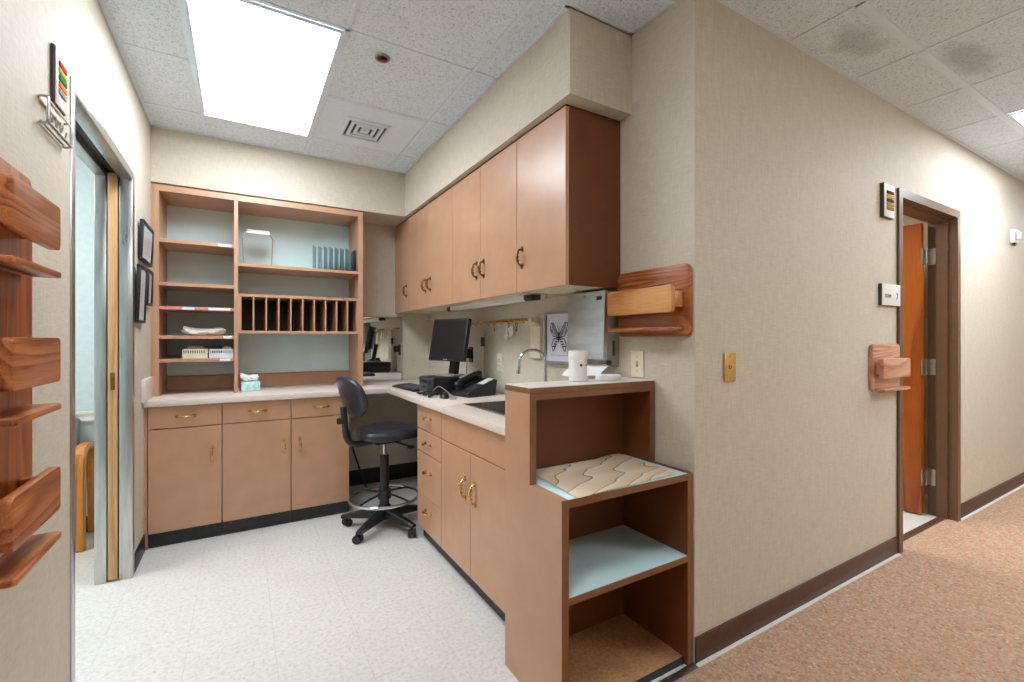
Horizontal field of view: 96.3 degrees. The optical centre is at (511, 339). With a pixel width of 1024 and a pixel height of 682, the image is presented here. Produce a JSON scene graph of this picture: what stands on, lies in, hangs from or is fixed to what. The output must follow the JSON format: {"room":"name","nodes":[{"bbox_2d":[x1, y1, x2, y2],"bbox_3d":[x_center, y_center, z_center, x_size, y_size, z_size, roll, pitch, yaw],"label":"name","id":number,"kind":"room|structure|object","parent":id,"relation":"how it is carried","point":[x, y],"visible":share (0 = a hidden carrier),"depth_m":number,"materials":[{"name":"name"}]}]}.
{"room":"medical office workstation","nodes":[
{"label":"medical office workstation","id":0,"kind":"room"},
{"bbox_2d":[0,0,150,681],"bbox_3d":[-1.217,-0.055,0.965,0.135,2.600,5.200,0,0,-31],"label":"wall","id":1,"kind":"structure","parent":0,"point":[34,612],"depth_m":1.39,"materials":[{"name":"beige paint"}]},
{"bbox_2d":[0,157,60,589],"bbox_3d":[-1.126,0.046,1.035,0.093,0.926,0.428,0,0,-31],"label":"rack","id":2,"kind":"object","parent":1,"relation":"attached to","point":[27,502],"visible":1,"depth_m":1.05,"materials":[{"name":"brown wood"}]},
{"bbox_2d":[38,94,72,148],"bbox_3d":[-1.369,-0.649,1.381,0.025,0.084,0.208,0,0,-31],"label":"wire holder","id":3,"kind":"object","parent":1,"relation":"attached to","point":[49,112],"visible":1,"depth_m":1.36,"materials":[{"name":"silver metal"}]},
{"bbox_2d":[50,43,66,115],"bbox_3d":[-1.396,-0.797,1.417,0.018,0.178,0.100,0,0,-31],"label":"flags","id":4,"kind":"object","parent":1,"relation":"attached to","point":[58,64],"visible":0.96,"depth_m":1.39,"materials":[{"name":"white plastic"}]},
{"bbox_2d":[70,76,134,681],"bbox_3d":[-1.802,0.183,1.946,0.152,2.123,1.055,0,0,-31],"label":"door frame","id":5,"kind":"structure","parent":1,"relation":"in","point":[114,179],"depth_m":2.35,"materials":[{"name":"silver metal"}]},
{"bbox_2d":[135,534,144,571],"bbox_3d":[-1.009,1.195,0.751,0.006,0.100,4.620,0,0,-31],"label":"baseboard","id":6,"kind":"structure","parent":1,"relation":"attached to","point":[140,550],"depth_m":2.55,"materials":[{"name":"black plastic"}]},
{"bbox_2d":[135,264,147,322],"bbox_3d":[-2.051,-0.248,2.539,0.031,0.310,0.210,0,0,-31],"label":"picture frame","id":7,"kind":"object","parent":1,"relation":"attached to","point":[141,271],"visible":1,"depth_m":2.52,"materials":[{"name":"black plastic"}]},
{"bbox_2d":[140,275,143,310],"bbox_3d":[-2.049,-0.254,2.541,0.007,0.192,0.132,0,0,-31],"label":"print","id":8,"kind":"object","parent":7,"relation":"attached to","point":[142,276],"depth_m":2.55,"materials":[{"name":"white paper"}]},
{"bbox_2d":[138,219,153,266],"bbox_3d":[-2.137,-0.556,2.683,0.030,0.222,0.345,0,0,-31],"label":"picture frame","id":9,"kind":"object","parent":1,"relation":"attached to","point":[146,233],"visible":1,"depth_m":2.65,"materials":[{"name":"black plastic"}]},
{"bbox_2d":[143,229,150,256],"bbox_3d":[-2.135,-0.560,2.685,0.007,0.139,0.210,0,0,-31],"label":"print","id":10,"kind":"object","parent":9,"relation":"attached to","point":[147,233],"depth_m":2.68,"materials":[{"name":"white paper"}]},
{"bbox_2d":[147,269,153,305],"bbox_3d":[-2.191,-0.310,2.770,0.025,0.210,0.160,0,0,-31],"label":"picture frame","id":11,"kind":"object","parent":1,"relation":"attached to","point":[150,273],"visible":0.77,"depth_m":2.79,"materials":[{"name":"black plastic"}]},
{"bbox_2d":[75,153,93,515],"bbox_3d":[-3.581,-0.055,2.593,2.276,2.600,0.190,0,0,-31],"label":"wall","id":12,"kind":"structure","parent":0,"point":[84,177],"depth_m":2.97,"materials":[{"name":"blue paint"}]},
{"bbox_2d":[75,411,93,421],"bbox_3d":[-3.527,0.497,2.501,2.276,0.065,0.022,0,0,-31],"label":"trim","id":13,"kind":"structure","parent":12,"relation":"attached to","point":[84,416],"depth_m":2.96,"materials":[{"name":"white plastic"}]},
{"bbox_2d":[86,516,87,531],"bbox_3d":[-3.531,1.195,2.508,2.276,0.100,0.007,0,0,-31],"label":"baseboard","id":14,"kind":"structure","parent":12,"relation":"attached to","point":[86,516],"depth_m":2.97,"materials":[{"name":"black plastic"}]},
{"bbox_2d":[151,126,404,225],"bbox_3d":[-1.679,-1.178,3.489,1.642,0.354,0.385,0,0,-31],"label":"soffit","id":15,"kind":"structure","parent":0,"point":[178,159],"depth_m":3.26,"materials":[{"name":"beige paint"}]},
{"bbox_2d":[167,223,428,470],"bbox_3d":[-1.668,-0.055,3.777,2.224,2.600,0.100,0,0,-31],"label":"wall","id":16,"kind":"structure","parent":0,"point":[378,240],"depth_m":4.05,"materials":[{"name":"beige paint"}]},
{"bbox_2d":[363,316,401,380],"bbox_3d":[-1.165,0.081,4.010,0.422,0.560,0.010,0,0,-31],"label":"mirror","id":17,"kind":"object","parent":16,"relation":"attached to","point":[382,336],"visible":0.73,"depth_m":4.03,"materials":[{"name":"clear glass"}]},
{"bbox_2d":[391,7,631,226],"bbox_3d":[-0.268,-1.178,3.058,0.347,0.354,2.563,0,0,-31],"label":"soffit","id":18,"kind":"structure","parent":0,"point":[581,61],"depth_m":2.08,"materials":[{"name":"beige paint"}]},
{"bbox_2d":[429,10,665,464],"bbox_3d":[-0.027,-0.055,3.089,0.100,2.600,2.756,0,0,-31],"label":"wall","id":19,"kind":"structure","parent":0,"point":[643,132],"depth_m":2.04,"materials":[{"name":"beige paint"}]},
{"bbox_2d":[349,461,417,485],"bbox_3d":[-0.809,1.180,3.518,0.810,0.130,1.220,0,0,-31],"label":"baseboard","id":20,"kind":"structure","parent":19,"relation":"attached to","point":[397,471],"depth_m":4.01,"materials":[{"name":"black plastic"}]},
{"bbox_2d":[395,219,439,313],"bbox_3d":[-0.825,-0.613,3.990,0.350,0.764,0.386,0,0,-31],"label":"upper cabinet","id":21,"kind":"object","parent":19,"relation":"attached to","point":[401,231],"visible":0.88,"depth_m":3.92,"materials":[{"name":"beige laminate"}]},
{"bbox_2d":[409,188,464,311],"bbox_3d":[-0.498,-0.613,3.438,0.350,0.764,0.894,0,0,-31],"label":"upper cabinet","id":22,"kind":"object","parent":19,"relation":"attached to","point":[430,228],"visible":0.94,"depth_m":3.31,"materials":[{"name":"beige laminate"}]},
{"bbox_2d":[396,104,619,226],"bbox_3d":[-0.271,-0.998,3.100,0.309,0.006,2.488,0,0,-31],"label":"trim","id":23,"kind":"structure","parent":22,"relation":"on","point":[565,104],"depth_m":2.37,"materials":[{"name":"brown wood"}]},
{"bbox_2d":[466,349,471,373],"bbox_3d":[-0.334,0.208,3.441,0.052,0.276,0.063,0,0,-31],"label":"power adapter","id":24,"kind":"object","parent":19,"relation":"attached to","point":[469,352],"visible":0.5,"depth_m":3.42,"materials":[{"name":"black plastic"}]},
{"bbox_2d":[469,347,472,361],"bbox_3d":[-0.312,0.115,3.464,0.008,0.116,0.072,0,0,-31],"label":"power outlet","id":25,"kind":"object","parent":19,"relation":"attached to","point":[470,359],"visible":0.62,"depth_m":3.45,"materials":[{"name":"black plastic"}]},
{"bbox_2d":[471,318,527,325],"bbox_3d":[-0.110,-0.112,3.095,0.037,0.037,0.840,0,0,-31],"label":"hook rail","id":26,"kind":"object","parent":19,"relation":"attached to","point":[517,319],"visible":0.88,"depth_m":3.02,"materials":[{"name":"brown wood"}]},
{"bbox_2d":[481,325,484,375],"bbox_3d":[-0.208,0.120,3.258,0.019,0.441,0.032,0,0,-31],"label":"lanyard","id":27,"kind":"object","parent":26,"relation":"hanging from","point":[482,337],"visible":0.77,"depth_m":3.26,"materials":[{"name":"black fabric"}]},
{"bbox_2d":[504,323,513,339],"bbox_3d":[-0.021,-0.051,2.929,0.011,0.113,0.137,0,0,-31],"label":"tag","id":28,"kind":"object","parent":26,"relation":"hanging from","point":[509,330],"visible":1,"depth_m":2.92,"materials":[{"name":"white paper"}]},
{"bbox_2d":[497,354,502,370],"bbox_3d":[-0.083,0.155,3.077,0.008,0.116,0.070,0,0,-31],"label":"power outlet","id":29,"kind":"object","parent":19,"relation":"attached to","point":[499,356],"visible":1,"depth_m":3.07,"materials":[{"name":"beige plastic"}]},
{"bbox_2d":[452,141,564,303],"bbox_3d":[-0.065,-0.613,2.706,0.350,0.764,0.807,0,0,-31],"label":"upper cabinet","id":30,"kind":"object","parent":19,"relation":"attached to","point":[484,203],"visible":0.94,"depth_m":2.57,"materials":[{"name":"beige laminate"}]},
{"bbox_2d":[447,294,540,311],"bbox_3d":[-0.161,-0.217,2.865,0.062,0.032,1.125,0,0,-31],"label":"light","id":31,"kind":"object","parent":30,"relation":"attached to","point":[531,297],"visible":1,"depth_m":2.69,"materials":[{"name":"white plastic"}]},
{"bbox_2d":[525,318,541,357],"bbox_3d":[0.123,-0.008,2.679,0.060,0.235,0.115,0,0,-31],"label":"soap dispenser","id":32,"kind":"object","parent":19,"relation":"attached to","point":[535,331],"visible":0.96,"depth_m":2.67,"materials":[{"name":"beige plastic"}]},
{"bbox_2d":[544,311,568,363],"bbox_3d":[0.254,-0.010,2.490,0.025,0.280,0.248,0,0,-31],"label":"poster","id":33,"kind":"object","parent":19,"relation":"attached to","point":[555,323],"visible":0.76,"depth_m":2.51,"materials":[{"name":"white paper"}]},
{"bbox_2d":[515,105,619,295],"bbox_3d":[0.243,-0.613,2.185,0.350,0.764,0.401,0,0,-31],"label":"upper cabinet","id":34,"kind":"object","parent":19,"relation":"attached to","point":[568,165],"visible":1,"depth_m":2.04,"materials":[{"name":"brown laminate"}]},
{"bbox_2d":[567,290,618,365],"bbox_3d":[0.386,-0.049,2.192,0.101,0.348,0.276,0,0,-31],"label":"dispenser","id":35,"kind":"object","parent":19,"relation":"attached to","point":[589,322],"visible":0.92,"depth_m":2.12,"materials":[{"name":"grey metal"}]},
{"bbox_2d":[562,364,608,375],"bbox_3d":[0.352,0.147,2.175,0.092,0.067,0.265,0,0,-31],"label":"paper towel","id":36,"kind":"object","parent":35,"relation":"hanging from","point":[592,369],"visible":0.54,"depth_m":2.12,"materials":[{"name":"white paper"}]},
{"bbox_2d":[631,351,643,377],"bbox_3d":[0.544,0.108,2.008,0.018,0.116,0.072,0,0,-31],"label":"light switch","id":37,"kind":"object","parent":19,"relation":"attached to","point":[637,357],"visible":1,"depth_m":2.00,"materials":[{"name":"beige plastic"}]},
{"bbox_2d":[607,263,692,336],"bbox_3d":[0.553,-0.154,1.909,0.103,0.285,0.392,0,0,-31],"label":"rack","id":38,"kind":"object","parent":19,"relation":"attached to","point":[655,302],"visible":1,"depth_m":1.86,"materials":[{"name":"brown wood"}]},
{"bbox_2d":[75,476,1023,681],"bbox_3d":[1.671,1.270,2.674,11.400,0.050,5.400,0,0,-31],"label":"floor","id":39,"kind":"structure","parent":0,"point":[298,601],"depth_m":2.06,"materials":[{"name":"tile"}]},
{"bbox_2d":[75,417,93,552],"bbox_3d":[-2.870,0.868,2.680,0.640,0.754,0.376,0,0,-31],"label":"armchair","id":40,"kind":"object","parent":39,"relation":"on","point":[84,452],"visible":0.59,"depth_m":2.70,"materials":[{"name":"brown wood"}]},
{"bbox_2d":[148,403,221,548],"bbox_3d":[-2.133,0.822,3.044,0.372,0.845,0.648,0,0,-31],"label":"base cabinet","id":41,"kind":"object","parent":39,"relation":"on","point":[185,442],"visible":0.95,"depth_m":2.79,"materials":[{"name":"beige laminate"}]},
{"bbox_2d":[144,408,147,549],"bbox_3d":[-2.319,0.822,2.974,0.016,0.845,0.620,0,0,-31],"label":"trim","id":42,"kind":"structure","parent":41,"relation":"attached to","point":[145,409],"depth_m":2.71,"materials":[{"name":"beige laminate"}]},
{"bbox_2d":[222,399,290,534],"bbox_3d":[-1.804,0.822,3.239,0.392,0.845,0.648,0,0,-31],"label":"base cabinet","id":43,"kind":"object","parent":39,"relation":"on","point":[256,435],"visible":1,"depth_m":2.99,"materials":[{"name":"beige laminate"}]},
{"bbox_2d":[291,396,348,521],"bbox_3d":[-1.472,0.822,3.435,0.378,0.845,0.648,0,0,-31],"label":"base cabinet","id":44,"kind":"object","parent":39,"relation":"on","point":[319,450],"visible":0.93,"depth_m":3.18,"materials":[{"name":"beige laminate"}]},
{"bbox_2d":[349,428,366,487],"bbox_3d":[-1.237,0.834,3.684,0.034,0.820,0.257,0,0,30],"label":"cable","id":45,"kind":"object","parent":39,"relation":"on","point":[365,485],"visible":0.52,"depth_m":3.67,"materials":[{"name":"black plastic"}]},
{"bbox_2d":[336,376,417,544],"bbox_3d":[-0.856,0.739,3.029,0.573,1.011,0.555,0,0,13],"label":"chair","id":46,"kind":"object","parent":39,"relation":"on","point":[353,396],"visible":0.96,"depth_m":2.94,"materials":[{"name":"black paint"}]},
{"bbox_2d":[418,404,447,560],"bbox_3d":[-0.284,0.822,2.854,0.571,0.845,0.398,0,0,-31],"label":"base cabinet","id":47,"kind":"object","parent":39,"relation":"on","point":[429,420],"visible":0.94,"depth_m":2.70,"materials":[{"name":"beige laminate"}]},
{"bbox_2d":[441,413,504,621],"bbox_3d":[0.036,0.822,2.314,0.571,0.845,0.856,0,0,-31],"label":"base cabinet","id":48,"kind":"object","parent":39,"relation":"on","point":[472,456],"visible":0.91,"depth_m":2.18,"materials":[{"name":"beige laminate"}]},
{"bbox_2d":[141,376,504,435],"bbox_3d":[-0.986,0.316,2.659,1.989,0.167,2.520,0,0,-31],"label":"countertop","id":49,"kind":"structure","parent":48,"relation":"on","point":[456,408],"depth_m":2.91,"materials":[{"name":"laminate"}]},
{"bbox_2d":[240,373,259,390],"bbox_3d":[-1.871,0.298,3.273,0.122,0.128,0.112,0,0,-34],"label":"tissue box","id":50,"kind":"object","parent":49,"relation":"on","point":[249,383],"visible":1,"depth_m":3.24,"materials":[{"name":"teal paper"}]},
{"bbox_2d":[151,183,362,395],"bbox_3d":[-1.816,-0.313,3.396,1.308,1.349,0.385,0,0,-31],"label":"bookcase","id":51,"kind":"object","parent":49,"relation":"on","point":[293,316],"visible":0.96,"depth_m":3.42,"materials":[{"name":"beige laminate"}]},
{"bbox_2d":[182,349,208,358],"bbox_3d":[-2.137,0.095,3.105,0.141,0.062,0.166,0,0,-31],"label":"basket","id":52,"kind":"object","parent":51,"relation":"on","point":[185,355],"visible":0.94,"depth_m":3.04,"materials":[{"name":"beige plastic"}]},
{"bbox_2d":[187,346,204,352],"bbox_3d":[-2.137,0.084,3.104,0.093,0.078,0.050,0,0,-31],"label":"box","id":53,"kind":"object","parent":52,"relation":"in","point":[188,347],"visible":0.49,"depth_m":3.08,"materials":[{"name":"beige cardboard"}]},
{"bbox_2d":[181,326,225,335],"bbox_3d":[-2.113,-0.058,3.150,0.254,0.063,0.119,0,0,-31],"label":"plastic bag","id":54,"kind":"object","parent":51,"relation":"on","point":[187,330],"visible":1,"depth_m":3.12,"materials":[{"name":"white plastic"}]},
{"bbox_2d":[209,349,233,357],"bbox_3d":[-2.014,0.096,3.183,0.141,0.060,0.166,0,0,-31],"label":"basket","id":55,"kind":"object","parent":51,"relation":"on","point":[226,354],"visible":0.97,"depth_m":3.12,"materials":[{"name":"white plastic"}]},
{"bbox_2d":[212,346,221,352],"bbox_3d":[-2.043,0.084,3.178,0.062,0.077,0.062,0,0,-31],"label":"box","id":56,"kind":"object","parent":55,"relation":"in","point":[213,347],"visible":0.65,"depth_m":3.15,"materials":[{"name":"grey plastic"}]},
{"bbox_2d":[242,229,273,264],"bbox_3d":[-1.842,-0.663,3.325,0.203,0.275,0.100,0,0,-31],"label":"book stand","id":57,"kind":"object","parent":51,"relation":"on","point":[252,231],"visible":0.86,"depth_m":3.32,"materials":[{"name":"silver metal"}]},
{"bbox_2d":[313,245,355,270],"bbox_3d":[-1.392,-0.628,3.592,0.293,0.205,0.150,0,0,-31],"label":"file sorter","id":58,"kind":"object","parent":51,"relation":"on","point":[347,252],"visible":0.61,"depth_m":3.59,"materials":[{"name":"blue plastic"}]},
{"bbox_2d":[392,383,419,391],"bbox_3d":[-0.734,0.349,3.371,0.150,0.026,0.410,0,0,-35],"label":"keyboard","id":59,"kind":"object","parent":49,"relation":"on","point":[412,387],"visible":0.79,"depth_m":3.34,"materials":[{"name":"black plastic"}]},
{"bbox_2d":[417,390,436,397],"bbox_3d":[-0.554,0.342,2.947,0.064,0.039,0.266,0,0,-31],"label":"cable","id":60,"kind":"object","parent":49,"relation":"on","point":[430,394],"visible":1,"depth_m":2.89,"materials":[{"name":"black plastic"}]},
{"bbox_2d":[439,392,448,398],"bbox_3d":[-0.418,0.344,2.837,0.063,0.036,0.099,0,0,-11],"label":"mouse","id":61,"kind":"object","parent":49,"relation":"on","point":[444,395],"visible":1,"depth_m":2.80,"materials":[{"name":"black plastic"}]},
{"bbox_2d":[419,375,482,394],"bbox_3d":[-0.421,0.306,3.155,0.372,0.112,0.244,0,0,-33],"label":"computer","id":62,"kind":"object","parent":49,"relation":"on","point":[427,382],"visible":0.68,"depth_m":3.02,"materials":[{"name":"black plastic"}]},
{"bbox_2d":[429,318,471,376],"bbox_3d":[-0.418,0.054,3.151,0.344,0.391,0.160,0,0,39],"label":"monitor","id":63,"kind":"object","parent":62,"relation":"on","point":[450,337],"visible":0.9,"depth_m":3.12,"materials":[{"name":"black plastic"}]},
{"bbox_2d":[450,370,496,397],"bbox_3d":[-0.257,0.285,2.968,0.280,0.155,0.173,0,0,-43],"label":"desk phone","id":64,"kind":"object","parent":49,"relation":"on","point":[481,386],"visible":0.87,"depth_m":2.95,"materials":[{"name":"black plastic"}]},
{"bbox_2d":[464,400,504,415],"bbox_3d":[0.015,0.438,2.400,0.328,0.158,0.583,0,0,-31],"label":"sink","id":65,"kind":"object","parent":49,"relation":"in","point":[497,407],"visible":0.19,"depth_m":2.63,"materials":[{"name":"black metal"}]},
{"bbox_2d":[516,348,546,381],"bbox_3d":[0.126,0.206,2.480,0.198,0.313,0.180,0,0,-31],"label":"faucet","id":66,"kind":"object","parent":49,"relation":"on","point":[523,353],"visible":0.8,"depth_m":2.49,"materials":[{"name":"silver metal"}]},
{"bbox_2d":[505,377,691,681],"bbox_3d":[0.333,0.708,1.759,0.620,1.075,0.364,0,0,-31],"label":"shelf unit","id":67,"kind":"object","parent":39,"relation":"on","point":[598,586],"visible":0.95,"depth_m":1.76,"materials":[{"name":"beige laminate"}]},
{"bbox_2d":[568,350,587,381],"bbox_3d":[0.270,0.108,1.871,0.079,0.123,0.084,0,0,-31],"label":"canister","id":68,"kind":"object","parent":67,"relation":"on","point":[577,359],"visible":1,"depth_m":1.84,"materials":[{"name":"white ceramic"}]},
{"bbox_2d":[536,454,676,497],"bbox_3d":[0.344,0.504,1.746,0.510,0.009,0.345,0,0,-31],"label":"pad","id":69,"kind":"object","parent":67,"relation":"on","point":[581,479],"visible":0.98,"depth_m":1.72,"materials":[{"name":"beige fabric"}]},
{"bbox_2d":[595,374,620,380],"bbox_3d":[0.405,0.159,1.936,0.106,0.020,0.106,0,0,-31],"label":"paper roll","id":70,"kind":"object","parent":67,"relation":"on","point":[609,377],"visible":1,"depth_m":1.90,"materials":[{"name":"white paper"}]},
{"bbox_2d":[658,663,700,681],"bbox_3d":[-0.150,1.242,1.242,1.985,0.006,0.034,0,0,-31],"label":"trim","id":71,"kind":"structure","parent":39,"relation":"on","point":[691,668],"depth_m":1.70,"materials":[{"name":"silver metal"}]},
{"bbox_2d":[104,0,1023,179],"bbox_3d":[1.714,-1.380,2.699,11.500,0.050,5.400,0,0,-31],"label":"ceiling","id":72,"kind":"structure","parent":0,"point":[459,32],"depth_m":2.17,"materials":[{"name":"tile"}]},
{"bbox_2d":[182,0,344,137],"bbox_3d":[-1.296,-1.347,2.384,0.594,0.008,1.216,0,0,-31],"label":"recessed light","id":73,"kind":"object","parent":72,"relation":"in","point":[255,64],"visible":1,"depth_m":2.23,"materials":[{"name":"white"}]},
{"bbox_2d":[314,97,425,154],"bbox_3d":[-0.929,-1.345,2.959,0.575,0.020,0.590,0,0,-31],"label":"ceiling vent","id":74,"kind":"object","parent":72,"relation":"in","point":[341,121],"visible":1,"depth_m":2.91,"materials":[{"name":"grey plastic"}]},
{"bbox_2d":[375,53,389,62],"bbox_3d":[-0.621,-1.345,2.203,0.072,0.018,0.072,0,0,-31],"label":"sprinkler head","id":75,"kind":"object","parent":72,"relation":"attached to","point":[382,58],"visible":1,"depth_m":2.20},
{"bbox_2d":[98,0,1023,182],"bbox_3d":[2.807,-1.353,3.122,8.989,0.004,4.815,0,0,-31],"label":"grid","id":76,"kind":"object","parent":72,"relation":"attached to","point":[863,6],"visible":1,"depth_m":2.22,"materials":[{"name":"white metal"}]},
{"bbox_2d":[1007,110,1023,129],"bbox_3d":[3.640,-1.347,2.812,1.190,0.008,0.592,0,0,-31],"label":"recessed light","id":77,"kind":"object","parent":72,"relation":"in","point":[1018,117],"visible":1,"depth_m":2.79,"materials":[{"name":"white plastic"}]},
{"bbox_2d":[1012,112,1023,124],"bbox_3d":[3.640,-1.348,2.812,1.156,0.004,0.558,0,0,-31],"label":"diffuser","id":78,"kind":"object","parent":77,"relation":"attached to","point":[1018,117],"depth_m":2.79,"materials":[{"name":"white plastic"}]},
{"bbox_2d":[666,0,1023,662],"bbox_3d":[3.679,-0.055,3.602,7.000,2.600,0.135,0,0,-31],"label":"wall","id":79,"kind":"structure","parent":0,"point":[777,161],"depth_m":2.11,"materials":[{"name":"beige paint"}]},
{"bbox_2d":[724,353,735,381],"bbox_3d":[0.887,0.113,1.863,0.072,0.116,0.013,0,0,-31],"label":"switch","id":80,"kind":"object","parent":79,"relation":"attached to","point":[729,358],"visible":1,"depth_m":1.86,"materials":[{"name":"gold metal"}]},
{"bbox_2d":[695,472,1023,663],"bbox_3d":[3.715,1.194,3.541,6.999,0.102,0.008,0,0,-31],"label":"baseboard","id":81,"kind":"structure","parent":79,"relation":"attached to","point":[727,633],"depth_m":2.15,"materials":[{"name":"brown plastic"}]},
{"bbox_2d":[695,484,1023,666],"bbox_3d":[3.717,1.241,3.527,7.010,0.007,0.016,0,0,-31],"label":"trim","id":82,"kind":"structure","parent":79,"relation":"attached to","point":[757,632],"depth_m":2.13,"materials":[{"name":"white plastic"}]},
{"bbox_2d":[880,182,893,219],"bbox_3d":[2.115,-0.777,2.583,0.130,0.190,0.026,0,0,-31],"label":"flags","id":83,"kind":"object","parent":79,"relation":"attached to","point":[886,190],"visible":1,"depth_m":2.56,"materials":[{"name":"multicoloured plastic"}]},
{"bbox_2d":[878,283,899,306],"bbox_3d":[2.140,-0.250,2.600,0.231,0.122,0.021,0,0,-31],"label":"room sign","id":84,"kind":"object","parent":79,"relation":"attached to","point":[888,294],"visible":1,"depth_m":2.57,"materials":[{"name":"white plastic"}]},
{"bbox_2d":[869,344,910,391],"bbox_3d":[2.108,0.155,2.555,0.365,0.260,0.065,0,0,-31],"label":"rack","id":85,"kind":"object","parent":79,"relation":"attached to","point":[886,367],"visible":1,"depth_m":2.52,"materials":[{"name":"brown wood"}]},
{"bbox_2d":[903,516,945,540],"bbox_3d":[2.625,1.241,2.977,0.880,0.007,0.040,0,0,-31],"label":"threshold","id":86,"kind":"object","parent":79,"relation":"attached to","point":[909,534],"depth_m":3.02,"materials":[{"name":"brown plastic"}]},
{"bbox_2d":[897,187,960,553],"bbox_3d":[2.397,0.182,3.362,0.980,2.125,1.055,0,0,-31],"label":"door frame","id":87,"kind":"structure","parent":79,"relation":"in","point":[942,476],"depth_m":3.20,"materials":[{"name":"brown paint"}]},
{"bbox_2d":[1010,229,1021,245],"bbox_3d":[4.139,-0.833,3.766,0.120,0.134,0.050,0,0,-31],"label":"fire alarm strobe","id":88,"kind":"object","parent":79,"relation":"attached to","point":[1015,235],"visible":1,"depth_m":3.74,"materials":[{"name":"white plastic"}]},
{"bbox_2d":[903,215,927,493],"bbox_3d":[2.770,-0.055,4.744,0.100,2.600,2.756,0,0,-31],"label":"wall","id":89,"kind":"structure","parent":0,"point":[907,220],"depth_m":3.70,"materials":[{"name":"orange wood"}]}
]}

